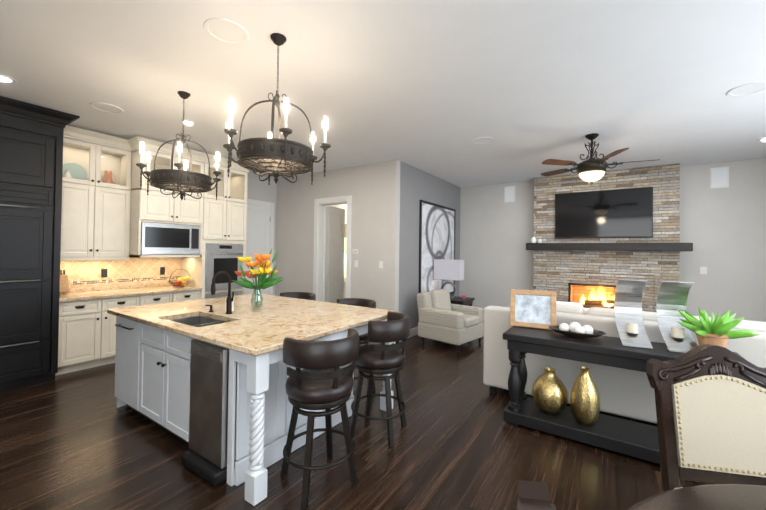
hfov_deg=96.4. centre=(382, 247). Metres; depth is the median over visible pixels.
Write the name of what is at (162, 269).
electrical outlet plate
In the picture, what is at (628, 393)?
sofa
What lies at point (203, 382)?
kitchen island
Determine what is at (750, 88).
ceiling speaker
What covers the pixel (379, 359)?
stool
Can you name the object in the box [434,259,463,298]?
table lamp
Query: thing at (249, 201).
door frame
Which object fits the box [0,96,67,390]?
tall cabinet
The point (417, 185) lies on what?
wall
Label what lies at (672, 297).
candle holder
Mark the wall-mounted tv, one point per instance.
(621, 213)
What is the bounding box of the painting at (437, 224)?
[418,200,455,293]
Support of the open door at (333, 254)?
in the wall at (373, 189)
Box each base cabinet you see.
[55,297,146,375]
[147,289,202,304]
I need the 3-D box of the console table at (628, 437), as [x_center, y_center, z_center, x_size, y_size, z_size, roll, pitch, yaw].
[1.825,1.166,2.763,1.570,0.800,0.450,0,-1,34]
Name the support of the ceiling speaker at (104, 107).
attached to the ceiling at (435, 88)
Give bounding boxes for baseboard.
[393,327,417,343]
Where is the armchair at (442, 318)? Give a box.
[416,289,483,352]
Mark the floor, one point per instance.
(77, 440)
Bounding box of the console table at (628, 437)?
[503,326,745,463]
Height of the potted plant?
0.327 m
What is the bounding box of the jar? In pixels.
[531,237,541,242]
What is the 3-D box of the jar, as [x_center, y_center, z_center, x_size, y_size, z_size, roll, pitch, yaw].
[3.009,-0.137,6.723,0.203,0.120,0.107,0,-1,34]
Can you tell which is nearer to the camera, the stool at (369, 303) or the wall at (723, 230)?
the stool at (369, 303)
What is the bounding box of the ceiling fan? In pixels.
[541,133,659,185]
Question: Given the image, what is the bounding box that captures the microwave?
[131,221,202,256]
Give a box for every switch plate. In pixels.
[353,249,358,253]
[700,267,706,273]
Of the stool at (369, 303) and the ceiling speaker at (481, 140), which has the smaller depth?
the stool at (369, 303)
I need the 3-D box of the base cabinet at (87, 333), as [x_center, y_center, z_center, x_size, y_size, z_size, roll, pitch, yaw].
[-3.773,1.079,4.491,0.639,0.870,0.899,0,-1,34]
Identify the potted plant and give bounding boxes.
[676,307,759,347]
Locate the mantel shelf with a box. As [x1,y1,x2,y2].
[526,243,692,250]
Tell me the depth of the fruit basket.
5.33 m
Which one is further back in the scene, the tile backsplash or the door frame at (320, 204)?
the door frame at (320, 204)
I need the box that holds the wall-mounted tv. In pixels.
[555,187,652,237]
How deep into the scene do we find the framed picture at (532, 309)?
3.25 m
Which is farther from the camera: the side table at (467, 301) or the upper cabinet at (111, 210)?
the side table at (467, 301)
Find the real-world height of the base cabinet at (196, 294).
0.870 m
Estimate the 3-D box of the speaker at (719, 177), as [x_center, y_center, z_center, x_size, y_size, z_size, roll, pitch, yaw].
[5.450,-1.124,5.542,0.220,0.340,0.014,0,-1,34]
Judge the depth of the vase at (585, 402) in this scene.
2.74 m
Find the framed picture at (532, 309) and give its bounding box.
[510,289,555,329]
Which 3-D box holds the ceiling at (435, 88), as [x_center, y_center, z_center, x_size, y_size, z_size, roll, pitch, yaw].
[-0.070,-1.496,3.841,10.300,0.060,10.300,0,-1,34]
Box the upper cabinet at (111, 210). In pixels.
[60,177,130,256]
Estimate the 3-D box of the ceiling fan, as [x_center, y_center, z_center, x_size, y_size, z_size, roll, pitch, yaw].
[2.693,-1.099,4.366,1.329,0.649,1.324,0,-1,34]
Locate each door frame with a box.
[247,199,273,294]
[313,195,351,300]
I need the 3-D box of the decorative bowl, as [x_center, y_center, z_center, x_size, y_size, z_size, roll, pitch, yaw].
[1.649,0.704,2.920,0.430,0.120,0.267,0,-1,34]
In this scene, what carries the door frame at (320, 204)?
attached to the wall at (373, 189)
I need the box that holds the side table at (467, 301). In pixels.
[450,296,474,305]
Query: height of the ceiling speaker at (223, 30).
0.007 m
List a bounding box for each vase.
[231,249,282,308]
[532,367,567,414]
[570,367,599,425]
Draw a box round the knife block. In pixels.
[60,270,69,293]
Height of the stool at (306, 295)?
0.968 m
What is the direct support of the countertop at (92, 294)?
on the base cabinet at (87, 333)
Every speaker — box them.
[89,102,123,113]
[203,18,248,44]
[472,137,493,143]
[504,186,514,202]
[710,166,728,188]
[726,81,765,96]
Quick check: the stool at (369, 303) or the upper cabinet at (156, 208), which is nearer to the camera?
the stool at (369, 303)
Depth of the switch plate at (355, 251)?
6.04 m
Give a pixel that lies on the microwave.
(146, 240)
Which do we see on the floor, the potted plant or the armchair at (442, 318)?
the armchair at (442, 318)
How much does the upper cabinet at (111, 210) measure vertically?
0.989 m
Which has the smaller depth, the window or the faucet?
the faucet
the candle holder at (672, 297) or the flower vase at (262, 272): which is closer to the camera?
the candle holder at (672, 297)
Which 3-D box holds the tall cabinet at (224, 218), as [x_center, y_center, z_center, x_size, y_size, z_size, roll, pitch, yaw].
[-2.862,0.357,5.835,0.652,2.369,0.770,0,-1,34]
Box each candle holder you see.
[614,279,652,348]
[656,281,697,352]
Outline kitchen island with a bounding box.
[108,313,392,505]
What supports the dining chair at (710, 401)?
on the floor
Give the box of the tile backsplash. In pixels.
[60,257,181,288]
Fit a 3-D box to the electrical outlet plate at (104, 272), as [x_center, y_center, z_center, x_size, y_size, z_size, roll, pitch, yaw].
[-3.920,0.366,4.816,0.006,0.120,0.070,0,-1,34]
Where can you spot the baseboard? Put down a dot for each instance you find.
(413, 331)
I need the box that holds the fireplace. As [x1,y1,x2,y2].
[533,163,679,311]
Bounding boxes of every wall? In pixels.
[247,173,276,295]
[275,159,399,310]
[322,204,346,298]
[399,161,459,328]
[459,158,765,321]
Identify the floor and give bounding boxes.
[0,335,710,509]
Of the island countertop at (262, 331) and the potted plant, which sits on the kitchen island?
the island countertop at (262, 331)
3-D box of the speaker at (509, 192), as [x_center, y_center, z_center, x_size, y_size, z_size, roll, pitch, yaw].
[2.725,-1.137,7.368,0.220,0.340,0.014,0,-1,34]
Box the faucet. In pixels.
[211,271,233,313]
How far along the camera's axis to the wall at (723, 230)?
5.69 m
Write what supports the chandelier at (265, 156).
hanging from the ceiling at (435, 88)
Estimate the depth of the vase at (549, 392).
2.92 m
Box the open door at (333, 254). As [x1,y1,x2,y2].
[323,205,344,302]
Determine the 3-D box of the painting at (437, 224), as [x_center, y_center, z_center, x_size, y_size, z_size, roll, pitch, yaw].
[1.138,0.077,6.971,0.035,1.870,1.670,0,-1,34]
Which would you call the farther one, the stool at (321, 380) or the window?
the window
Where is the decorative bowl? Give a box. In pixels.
[549,322,605,337]
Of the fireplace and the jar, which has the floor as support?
the fireplace
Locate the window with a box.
[344,222,346,281]
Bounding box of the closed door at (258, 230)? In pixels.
[245,204,269,294]
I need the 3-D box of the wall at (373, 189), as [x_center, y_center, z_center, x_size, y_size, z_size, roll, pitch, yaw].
[-1.008,0.064,6.495,3.000,3.020,0.120,0,-1,34]
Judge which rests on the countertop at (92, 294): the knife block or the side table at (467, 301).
the knife block
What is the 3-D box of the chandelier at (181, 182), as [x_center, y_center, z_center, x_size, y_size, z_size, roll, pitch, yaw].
[-1.945,-0.971,3.328,0.686,1.049,0.777,0,-1,34]
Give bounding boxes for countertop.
[59,285,198,300]
[107,293,398,356]
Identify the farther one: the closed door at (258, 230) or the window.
the window
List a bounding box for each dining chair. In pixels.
[515,480,556,509]
[646,344,765,491]
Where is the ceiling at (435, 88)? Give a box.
[0,0,765,187]
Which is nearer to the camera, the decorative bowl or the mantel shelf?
the decorative bowl
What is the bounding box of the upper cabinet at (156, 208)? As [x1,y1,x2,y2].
[131,185,202,224]
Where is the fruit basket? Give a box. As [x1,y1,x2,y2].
[169,269,191,286]
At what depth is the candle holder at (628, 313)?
2.79 m
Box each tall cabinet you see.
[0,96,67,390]
[182,193,246,298]
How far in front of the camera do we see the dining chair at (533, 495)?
0.71 m
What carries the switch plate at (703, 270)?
attached to the wall at (723, 230)
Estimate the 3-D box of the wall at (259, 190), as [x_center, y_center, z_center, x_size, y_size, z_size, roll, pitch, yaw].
[-4.168,0.000,4.580,0.120,3.020,6.820,0,-1,34]
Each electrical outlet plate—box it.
[101,269,107,276]
[160,267,164,274]
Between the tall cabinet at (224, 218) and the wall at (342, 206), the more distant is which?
the wall at (342, 206)
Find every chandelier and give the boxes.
[136,91,220,199]
[223,33,330,184]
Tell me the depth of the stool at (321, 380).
2.08 m
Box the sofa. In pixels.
[483,301,765,423]
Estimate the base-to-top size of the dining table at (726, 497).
0.786 m
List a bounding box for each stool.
[280,292,315,300]
[280,328,358,507]
[337,298,375,390]
[350,311,409,447]
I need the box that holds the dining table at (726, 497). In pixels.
[628,484,765,509]

